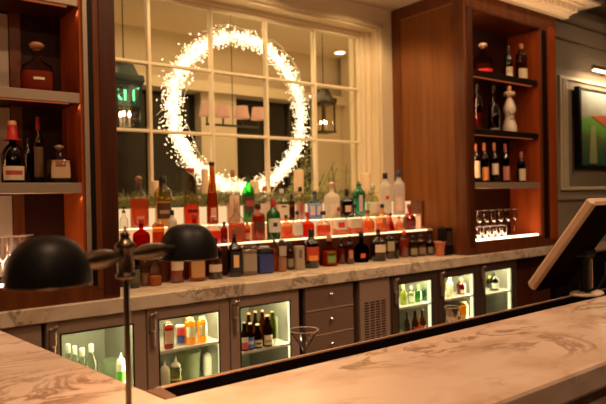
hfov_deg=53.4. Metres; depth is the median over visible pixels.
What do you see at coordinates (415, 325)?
drink bottle
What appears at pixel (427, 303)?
shelf
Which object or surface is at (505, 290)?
shelf
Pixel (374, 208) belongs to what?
liquor bottle
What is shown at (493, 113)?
liquor bottle
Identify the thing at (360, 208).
liquor bottle
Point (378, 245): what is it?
liquor bottle
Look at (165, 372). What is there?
squeeze bottle
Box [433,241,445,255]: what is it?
cup
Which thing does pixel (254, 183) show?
pillar candle
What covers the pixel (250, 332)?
drink bottle
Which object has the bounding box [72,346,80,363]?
drink bottle
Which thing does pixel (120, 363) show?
squeeze bottle
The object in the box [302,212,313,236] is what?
liquor bottle
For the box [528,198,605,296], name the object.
terminal
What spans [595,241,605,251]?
countertop
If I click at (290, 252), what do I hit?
liquor bottle
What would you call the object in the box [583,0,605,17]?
ceiling
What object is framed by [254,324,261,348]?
drink bottle
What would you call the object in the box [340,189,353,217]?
liquor bottle
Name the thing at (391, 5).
ceiling
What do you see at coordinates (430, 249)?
liquor bottle
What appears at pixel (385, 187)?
liquor bottle
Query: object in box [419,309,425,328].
drink bottle
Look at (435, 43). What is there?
tall cabinet
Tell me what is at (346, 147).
wall
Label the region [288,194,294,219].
liquor bottle
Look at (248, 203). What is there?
print
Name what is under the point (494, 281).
drink bottle
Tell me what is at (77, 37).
tall cabinet
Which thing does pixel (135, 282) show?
liquor bottle
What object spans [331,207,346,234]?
liquor bottle
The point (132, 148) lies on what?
window
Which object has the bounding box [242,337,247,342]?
print
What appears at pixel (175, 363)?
squeeze bottle
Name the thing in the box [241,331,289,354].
shelf
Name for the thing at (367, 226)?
liquor bottle
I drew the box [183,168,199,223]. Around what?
liquor bottle
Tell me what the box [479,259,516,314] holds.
cooler
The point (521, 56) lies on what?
liquor bottle
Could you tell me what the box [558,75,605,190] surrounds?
trim
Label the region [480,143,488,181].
liquor bottle
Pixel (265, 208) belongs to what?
liquor bottle
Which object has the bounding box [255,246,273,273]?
liquor bottle
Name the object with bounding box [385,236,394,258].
liquor bottle
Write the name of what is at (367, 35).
window
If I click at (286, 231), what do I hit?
liquor bottle
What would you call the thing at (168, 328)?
drink bottle
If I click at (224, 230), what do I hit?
liquor bottle
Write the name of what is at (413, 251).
liquor bottle
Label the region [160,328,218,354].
shelf
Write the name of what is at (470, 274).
cooler
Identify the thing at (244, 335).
drink bottle
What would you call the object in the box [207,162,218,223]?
liquor bottle
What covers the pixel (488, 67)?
liquor bottle
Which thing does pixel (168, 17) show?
ceiling
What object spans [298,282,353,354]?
drawer unit
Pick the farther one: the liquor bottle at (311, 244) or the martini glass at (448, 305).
the liquor bottle at (311, 244)
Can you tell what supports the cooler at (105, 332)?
on the floor
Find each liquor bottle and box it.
[0,120,25,182]
[20,42,53,90]
[24,138,32,182]
[33,117,44,182]
[47,145,71,182]
[129,176,148,227]
[129,243,140,288]
[133,219,149,247]
[140,260,149,286]
[149,265,161,285]
[152,222,163,242]
[154,176,171,225]
[167,210,176,229]
[169,262,183,282]
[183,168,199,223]
[187,260,205,281]
[191,214,196,223]
[206,216,220,243]
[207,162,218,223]
[207,238,222,278]
[221,222,227,242]
[226,170,240,222]
[227,229,242,276]
[228,198,244,241]
[241,244,257,275]
[242,175,254,221]
[245,221,250,240]
[251,204,264,239]
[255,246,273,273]
[256,186,270,221]
[266,199,280,239]
[271,240,276,271]
[276,189,289,220]
[277,240,286,271]
[281,215,291,237]
[287,243,293,269]
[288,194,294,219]
[291,211,302,237]
[295,187,304,219]
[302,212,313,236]
[304,229,318,268]
[307,191,322,218]
[316,211,330,235]
[321,236,337,266]
[324,182,339,217]
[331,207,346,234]
[338,238,345,263]
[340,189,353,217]
[346,204,362,233]
[346,236,353,263]
[352,181,365,216]
[354,232,368,262]
[362,210,374,232]
[366,184,379,215]
[371,229,385,260]
[375,204,389,231]
[379,173,391,215]
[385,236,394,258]
[388,213,394,230]
[393,171,404,214]
[395,216,402,230]
[395,236,398,258]
[399,231,408,257]
[403,204,415,229]
[409,236,417,256]
[417,235,425,255]
[426,235,434,255]
[473,43,492,72]
[474,84,482,128]
[474,144,479,181]
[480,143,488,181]
[487,86,499,129]
[490,143,498,181]
[501,144,509,181]
[504,46,512,75]
[515,43,527,78]
[517,152,525,181]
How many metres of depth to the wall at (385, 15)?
5.66 m
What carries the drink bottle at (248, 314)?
on the cooler at (284, 304)
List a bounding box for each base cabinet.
[0,324,41,347]
[516,255,549,306]
[550,241,605,299]
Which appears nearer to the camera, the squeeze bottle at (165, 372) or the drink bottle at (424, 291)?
the squeeze bottle at (165, 372)
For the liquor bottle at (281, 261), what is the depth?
4.22 m
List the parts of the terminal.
plate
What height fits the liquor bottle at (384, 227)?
0.231 m
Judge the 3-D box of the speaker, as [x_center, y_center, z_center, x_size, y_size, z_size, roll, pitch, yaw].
[1.220,0.337,5.161,0.100,0.235,0.093,-1,1,-38]
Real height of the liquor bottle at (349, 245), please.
0.215 m
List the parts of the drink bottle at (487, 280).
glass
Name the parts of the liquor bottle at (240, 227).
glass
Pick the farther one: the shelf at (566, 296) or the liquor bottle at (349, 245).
the liquor bottle at (349, 245)
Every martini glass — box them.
[289,327,318,351]
[444,305,459,321]
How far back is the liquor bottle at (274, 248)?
4.23 m
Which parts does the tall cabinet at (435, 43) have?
panel, frame, panel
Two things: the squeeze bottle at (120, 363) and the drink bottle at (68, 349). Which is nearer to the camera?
the drink bottle at (68, 349)
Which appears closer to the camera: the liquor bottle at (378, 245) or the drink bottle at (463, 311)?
the liquor bottle at (378, 245)
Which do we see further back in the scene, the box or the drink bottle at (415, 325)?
the drink bottle at (415, 325)
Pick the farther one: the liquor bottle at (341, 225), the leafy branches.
the leafy branches
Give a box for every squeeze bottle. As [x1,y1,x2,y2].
[116,353,124,382]
[160,360,169,385]
[170,356,181,383]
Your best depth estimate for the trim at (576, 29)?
7.54 m
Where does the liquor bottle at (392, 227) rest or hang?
on the shelf at (416, 206)
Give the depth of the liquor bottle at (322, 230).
4.62 m
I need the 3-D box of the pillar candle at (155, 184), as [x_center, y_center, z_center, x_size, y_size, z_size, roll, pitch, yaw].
[-1.039,-0.058,4.234,0.049,0.200,0.049,-1,1,-38]
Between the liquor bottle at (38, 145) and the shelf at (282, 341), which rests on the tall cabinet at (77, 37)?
the liquor bottle at (38, 145)
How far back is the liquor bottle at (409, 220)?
5.24 m
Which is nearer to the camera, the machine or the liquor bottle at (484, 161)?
the machine
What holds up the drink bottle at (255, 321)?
on the cooler at (284, 304)
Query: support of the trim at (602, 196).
attached to the wall at (574, 60)
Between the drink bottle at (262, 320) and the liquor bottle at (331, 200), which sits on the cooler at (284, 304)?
the drink bottle at (262, 320)
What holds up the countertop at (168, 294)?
on the cooler at (284, 304)
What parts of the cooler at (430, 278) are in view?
handle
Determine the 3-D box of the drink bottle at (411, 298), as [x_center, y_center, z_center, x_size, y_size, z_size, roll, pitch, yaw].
[0.866,0.741,4.821,0.055,0.137,0.057,-1,0,-11]
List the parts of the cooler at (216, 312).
handle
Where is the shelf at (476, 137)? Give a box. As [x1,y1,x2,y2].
[474,135,526,140]
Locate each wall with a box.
[114,23,346,206]
[276,0,393,200]
[341,53,357,198]
[555,10,605,241]
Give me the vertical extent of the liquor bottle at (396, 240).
0.186 m
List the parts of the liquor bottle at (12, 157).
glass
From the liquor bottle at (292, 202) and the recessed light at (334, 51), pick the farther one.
the recessed light at (334, 51)
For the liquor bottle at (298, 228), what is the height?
0.199 m
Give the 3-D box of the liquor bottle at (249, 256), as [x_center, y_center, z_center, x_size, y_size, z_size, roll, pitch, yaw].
[-0.372,0.390,4.097,0.112,0.210,0.113,-1,0,-20]
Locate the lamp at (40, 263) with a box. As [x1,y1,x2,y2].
[2,223,217,403]
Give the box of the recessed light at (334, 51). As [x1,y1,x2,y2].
[333,50,346,53]
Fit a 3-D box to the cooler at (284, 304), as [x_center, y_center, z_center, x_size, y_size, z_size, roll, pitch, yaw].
[-0.402,0.999,4.058,0.523,0.834,0.643,-1,1,-38]
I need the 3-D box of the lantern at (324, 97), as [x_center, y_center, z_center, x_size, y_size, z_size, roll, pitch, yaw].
[0.221,-1.470,6.739,0.221,1.395,0.221,-1,1,-38]
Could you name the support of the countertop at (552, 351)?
on the floor
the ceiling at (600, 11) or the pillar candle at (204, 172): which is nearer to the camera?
the pillar candle at (204, 172)
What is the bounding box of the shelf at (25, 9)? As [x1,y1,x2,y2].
[0,0,74,19]
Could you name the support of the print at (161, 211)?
attached to the liquor bottle at (163, 208)
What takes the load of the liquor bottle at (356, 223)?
on the shelf at (416, 206)
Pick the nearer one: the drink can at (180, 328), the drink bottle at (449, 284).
the drink can at (180, 328)
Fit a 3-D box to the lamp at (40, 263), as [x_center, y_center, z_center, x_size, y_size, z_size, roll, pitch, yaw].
[-0.376,0.270,1.317,0.152,0.435,0.620,-1,0,22]
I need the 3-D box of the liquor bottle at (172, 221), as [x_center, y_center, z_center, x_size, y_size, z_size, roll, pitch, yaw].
[-0.849,0.169,3.912,0.061,0.234,0.062,-1,0,-24]
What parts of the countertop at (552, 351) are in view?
rail, drip rail, panel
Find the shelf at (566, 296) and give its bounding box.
[155,296,567,387]
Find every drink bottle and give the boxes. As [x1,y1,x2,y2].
[66,344,71,358]
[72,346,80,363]
[79,348,88,366]
[85,344,97,363]
[163,321,173,348]
[184,317,195,344]
[197,316,207,342]
[241,322,248,350]
[246,313,252,331]
[247,323,254,349]
[252,311,258,332]
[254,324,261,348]
[259,310,264,340]
[262,315,272,346]
[269,311,275,338]
[400,285,406,304]
[404,312,409,331]
[408,286,414,303]
[412,310,418,329]
[415,285,421,301]
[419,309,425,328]
[422,283,426,300]
[446,277,452,296]
[457,278,465,294]
[459,301,467,319]
[486,276,490,287]
[489,272,498,290]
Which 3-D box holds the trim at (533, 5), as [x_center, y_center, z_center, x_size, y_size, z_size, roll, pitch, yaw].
[-0.701,-1.862,3.246,8.920,0.320,0.260,-1,1,-38]
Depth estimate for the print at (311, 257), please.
4.37 m
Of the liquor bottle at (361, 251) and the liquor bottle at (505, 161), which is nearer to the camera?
the liquor bottle at (361, 251)
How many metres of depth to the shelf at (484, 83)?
5.63 m
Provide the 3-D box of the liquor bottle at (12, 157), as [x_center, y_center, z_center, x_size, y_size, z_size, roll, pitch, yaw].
[-1.473,-0.253,3.056,0.117,0.317,0.120,-1,1,-31]
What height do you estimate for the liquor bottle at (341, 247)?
0.201 m
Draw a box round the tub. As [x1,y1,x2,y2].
[101,357,119,378]
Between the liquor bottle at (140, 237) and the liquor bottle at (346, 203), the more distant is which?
the liquor bottle at (346, 203)
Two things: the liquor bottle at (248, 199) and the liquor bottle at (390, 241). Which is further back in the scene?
the liquor bottle at (390, 241)
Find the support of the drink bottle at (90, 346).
on the cooler at (105, 332)
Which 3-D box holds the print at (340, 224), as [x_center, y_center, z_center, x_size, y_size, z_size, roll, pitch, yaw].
[0.304,0.180,4.729,0.056,0.043,0.001,-1,0,-15]
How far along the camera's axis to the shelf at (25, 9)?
3.19 m
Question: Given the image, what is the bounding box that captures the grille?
[447,231,451,244]
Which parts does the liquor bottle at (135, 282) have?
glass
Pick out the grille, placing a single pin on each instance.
(449, 233)
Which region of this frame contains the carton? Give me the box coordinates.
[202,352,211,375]
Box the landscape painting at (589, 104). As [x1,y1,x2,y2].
[574,86,605,167]
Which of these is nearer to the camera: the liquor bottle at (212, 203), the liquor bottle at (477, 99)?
the liquor bottle at (212, 203)
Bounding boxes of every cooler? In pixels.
[41,310,146,391]
[145,298,229,389]
[229,289,299,370]
[389,270,437,334]
[437,264,479,324]
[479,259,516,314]
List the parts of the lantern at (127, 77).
chain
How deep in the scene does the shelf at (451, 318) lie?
5.32 m
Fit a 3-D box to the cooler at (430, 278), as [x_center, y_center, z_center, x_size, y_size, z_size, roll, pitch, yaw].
[0.709,0.971,4.911,0.524,0.834,0.643,-1,1,-38]
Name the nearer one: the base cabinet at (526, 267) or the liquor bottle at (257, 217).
the liquor bottle at (257, 217)
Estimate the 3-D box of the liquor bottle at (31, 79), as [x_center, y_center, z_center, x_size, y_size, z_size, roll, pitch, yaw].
[-1.382,-0.698,3.130,0.159,0.268,0.160,-1,1,-30]
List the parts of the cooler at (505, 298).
handle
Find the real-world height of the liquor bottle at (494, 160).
0.363 m
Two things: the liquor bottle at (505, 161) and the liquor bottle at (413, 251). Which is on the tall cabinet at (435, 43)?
the liquor bottle at (505, 161)
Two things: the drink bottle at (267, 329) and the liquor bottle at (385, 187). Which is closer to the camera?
the drink bottle at (267, 329)
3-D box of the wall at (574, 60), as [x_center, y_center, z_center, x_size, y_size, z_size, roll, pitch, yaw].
[4.175,-0.632,8.194,5.370,3.850,0.100,-1,1,-38]
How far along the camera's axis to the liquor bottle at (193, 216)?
3.97 m
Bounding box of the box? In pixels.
[293,246,304,269]
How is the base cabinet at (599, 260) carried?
on the floor
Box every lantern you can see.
[115,0,144,132]
[310,33,336,133]
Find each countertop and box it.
[0,245,552,328]
[0,288,605,403]
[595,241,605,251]
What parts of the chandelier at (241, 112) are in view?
lamp shade, lamp shade, lamp shade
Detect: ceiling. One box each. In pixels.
[114,0,354,59]
[348,0,421,10]
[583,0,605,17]
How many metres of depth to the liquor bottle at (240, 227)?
4.15 m
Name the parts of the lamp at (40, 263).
lamp shade, arm, arm, lamp shade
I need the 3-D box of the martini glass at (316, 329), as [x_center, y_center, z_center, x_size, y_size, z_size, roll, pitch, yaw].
[0.005,0.519,2.093,0.103,0.150,0.103,-1,1,-38]
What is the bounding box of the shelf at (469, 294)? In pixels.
[445,291,472,300]
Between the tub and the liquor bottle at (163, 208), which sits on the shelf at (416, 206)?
the liquor bottle at (163, 208)
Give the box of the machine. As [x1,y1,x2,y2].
[351,277,389,342]
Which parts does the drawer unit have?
drawer, drawer, drawer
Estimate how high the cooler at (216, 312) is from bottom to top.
0.834 m
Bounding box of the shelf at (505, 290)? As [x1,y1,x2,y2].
[485,287,510,295]
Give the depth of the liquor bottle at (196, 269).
3.81 m
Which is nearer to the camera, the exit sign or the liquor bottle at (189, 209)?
the liquor bottle at (189, 209)
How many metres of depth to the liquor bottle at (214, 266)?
3.90 m
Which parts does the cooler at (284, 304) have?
handle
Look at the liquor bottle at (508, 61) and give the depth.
5.62 m
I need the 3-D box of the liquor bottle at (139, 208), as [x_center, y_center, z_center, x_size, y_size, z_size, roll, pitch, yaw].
[-1.057,-0.003,3.881,0.116,0.331,0.082,-1,0,-25]
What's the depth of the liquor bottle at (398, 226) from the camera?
5.12 m
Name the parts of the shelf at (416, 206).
glow panel, glow panel, panel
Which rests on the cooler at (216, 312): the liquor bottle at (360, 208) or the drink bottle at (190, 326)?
the drink bottle at (190, 326)
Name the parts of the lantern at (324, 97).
chain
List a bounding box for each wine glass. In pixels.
[0,237,8,283]
[3,235,17,259]
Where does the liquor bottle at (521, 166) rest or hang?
on the tall cabinet at (435, 43)
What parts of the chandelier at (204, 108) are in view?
lamp shade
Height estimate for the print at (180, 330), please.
0.047 m
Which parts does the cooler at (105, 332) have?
handle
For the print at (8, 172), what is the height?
0.022 m
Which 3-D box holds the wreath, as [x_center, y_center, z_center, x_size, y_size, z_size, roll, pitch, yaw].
[-0.539,-0.751,5.010,1.501,1.458,0.225,-1,1,-39]
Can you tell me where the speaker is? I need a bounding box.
[438,227,452,255]
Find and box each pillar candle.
[151,181,158,207]
[201,168,207,206]
[250,180,258,203]
[294,169,303,203]
[361,173,371,201]
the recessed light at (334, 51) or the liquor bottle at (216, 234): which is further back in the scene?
the recessed light at (334, 51)
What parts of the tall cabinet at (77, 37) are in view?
mirror panel, mirror panel, mirror panel, panel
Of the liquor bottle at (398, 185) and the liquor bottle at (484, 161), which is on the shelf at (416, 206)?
the liquor bottle at (398, 185)
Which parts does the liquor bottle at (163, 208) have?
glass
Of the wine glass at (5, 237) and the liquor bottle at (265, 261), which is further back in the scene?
the liquor bottle at (265, 261)
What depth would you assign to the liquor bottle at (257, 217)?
4.27 m
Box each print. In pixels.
[6,170,22,174]
[160,210,169,213]
[177,327,184,335]
[234,255,238,267]
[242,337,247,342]
[246,201,253,205]
[309,255,317,260]
[338,222,344,227]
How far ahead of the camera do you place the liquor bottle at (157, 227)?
3.78 m
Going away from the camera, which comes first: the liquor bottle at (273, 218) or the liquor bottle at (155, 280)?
the liquor bottle at (155, 280)
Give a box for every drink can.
[175,324,184,345]
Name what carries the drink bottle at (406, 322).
on the cooler at (430, 278)
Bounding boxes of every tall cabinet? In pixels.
[0,0,119,310]
[391,0,557,255]
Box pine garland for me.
[118,184,378,208]
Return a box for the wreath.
[156,24,310,194]
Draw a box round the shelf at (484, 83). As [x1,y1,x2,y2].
[473,77,532,89]
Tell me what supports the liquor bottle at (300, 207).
on the shelf at (416, 206)
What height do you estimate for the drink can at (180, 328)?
0.116 m
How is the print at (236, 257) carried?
attached to the liquor bottle at (234, 250)
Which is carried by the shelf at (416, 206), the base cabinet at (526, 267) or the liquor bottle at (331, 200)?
the liquor bottle at (331, 200)
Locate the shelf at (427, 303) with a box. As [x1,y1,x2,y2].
[399,297,430,309]
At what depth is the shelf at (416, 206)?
4.44 m
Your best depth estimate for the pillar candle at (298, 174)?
4.97 m
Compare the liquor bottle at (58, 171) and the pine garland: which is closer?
the liquor bottle at (58, 171)
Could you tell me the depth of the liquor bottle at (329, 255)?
4.49 m
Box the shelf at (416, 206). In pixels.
[119,201,442,286]
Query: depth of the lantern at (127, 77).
4.99 m
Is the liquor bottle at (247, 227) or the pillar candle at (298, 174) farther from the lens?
the pillar candle at (298, 174)
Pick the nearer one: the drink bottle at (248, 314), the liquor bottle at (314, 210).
the drink bottle at (248, 314)
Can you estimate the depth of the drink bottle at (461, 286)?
5.18 m
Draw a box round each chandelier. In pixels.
[199,102,208,125]
[215,86,263,128]
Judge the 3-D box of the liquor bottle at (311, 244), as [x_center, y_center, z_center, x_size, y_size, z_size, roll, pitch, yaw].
[0.062,0.341,4.430,0.113,0.286,0.116,-1,0,-17]
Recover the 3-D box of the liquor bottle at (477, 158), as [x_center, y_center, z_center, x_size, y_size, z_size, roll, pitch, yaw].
[1.534,-0.344,5.342,0.071,0.343,0.073,-1,0,-8]
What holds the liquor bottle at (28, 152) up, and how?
on the tall cabinet at (77, 37)
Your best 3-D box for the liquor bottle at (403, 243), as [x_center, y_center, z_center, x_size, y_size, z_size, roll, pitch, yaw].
[0.851,0.353,5.060,0.080,0.220,0.081,-1,0,-12]
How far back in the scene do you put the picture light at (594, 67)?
7.49 m
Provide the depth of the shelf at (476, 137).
5.65 m
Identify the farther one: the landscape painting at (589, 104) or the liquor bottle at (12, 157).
the landscape painting at (589, 104)
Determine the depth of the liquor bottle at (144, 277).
3.64 m
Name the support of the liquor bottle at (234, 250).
on the countertop at (168, 294)
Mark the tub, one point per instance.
(108, 364)
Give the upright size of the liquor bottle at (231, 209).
0.377 m
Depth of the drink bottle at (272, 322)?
4.13 m
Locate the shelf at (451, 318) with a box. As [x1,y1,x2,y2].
[445,316,458,322]
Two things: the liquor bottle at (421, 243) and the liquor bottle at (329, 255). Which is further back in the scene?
the liquor bottle at (421, 243)
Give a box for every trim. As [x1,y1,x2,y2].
[500,0,601,19]
[555,14,605,50]
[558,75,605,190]
[558,195,605,200]
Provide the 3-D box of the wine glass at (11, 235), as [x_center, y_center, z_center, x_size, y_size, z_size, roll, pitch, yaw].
[-1.513,0.294,3.123,0.074,0.236,0.074,-1,1,-38]
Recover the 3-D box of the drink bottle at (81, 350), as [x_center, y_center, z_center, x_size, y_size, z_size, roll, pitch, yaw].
[-1.187,0.939,3.242,0.064,0.306,0.066,-1,1,-28]
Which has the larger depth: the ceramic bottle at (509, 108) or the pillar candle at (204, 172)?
the ceramic bottle at (509, 108)
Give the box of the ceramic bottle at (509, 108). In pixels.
[502,86,516,131]
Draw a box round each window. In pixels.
[115,0,384,207]
[117,90,311,208]
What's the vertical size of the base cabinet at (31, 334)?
0.832 m
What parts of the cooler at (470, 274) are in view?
handle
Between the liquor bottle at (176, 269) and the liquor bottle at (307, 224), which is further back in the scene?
the liquor bottle at (307, 224)
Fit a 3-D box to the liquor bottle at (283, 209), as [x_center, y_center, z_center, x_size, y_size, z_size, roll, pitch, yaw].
[-0.161,0.020,4.569,0.110,0.239,0.111,-1,0,-18]
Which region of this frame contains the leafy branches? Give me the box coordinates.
[288,142,349,203]
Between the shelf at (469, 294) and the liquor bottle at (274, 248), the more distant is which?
the shelf at (469, 294)
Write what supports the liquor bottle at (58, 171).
on the tall cabinet at (77, 37)
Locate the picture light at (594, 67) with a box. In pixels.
[591,65,605,76]
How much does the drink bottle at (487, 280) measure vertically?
0.110 m
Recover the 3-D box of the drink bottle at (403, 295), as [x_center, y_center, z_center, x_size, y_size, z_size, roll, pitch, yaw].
[0.793,0.734,4.765,0.055,0.154,0.055,-1,0,-12]
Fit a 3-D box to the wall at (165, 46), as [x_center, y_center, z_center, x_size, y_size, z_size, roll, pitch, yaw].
[-1.055,-0.376,7.926,10.000,3.550,0.350,-1,1,-38]
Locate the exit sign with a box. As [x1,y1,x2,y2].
[118,88,139,107]
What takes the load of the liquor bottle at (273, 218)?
on the shelf at (416, 206)
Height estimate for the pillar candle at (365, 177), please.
0.274 m

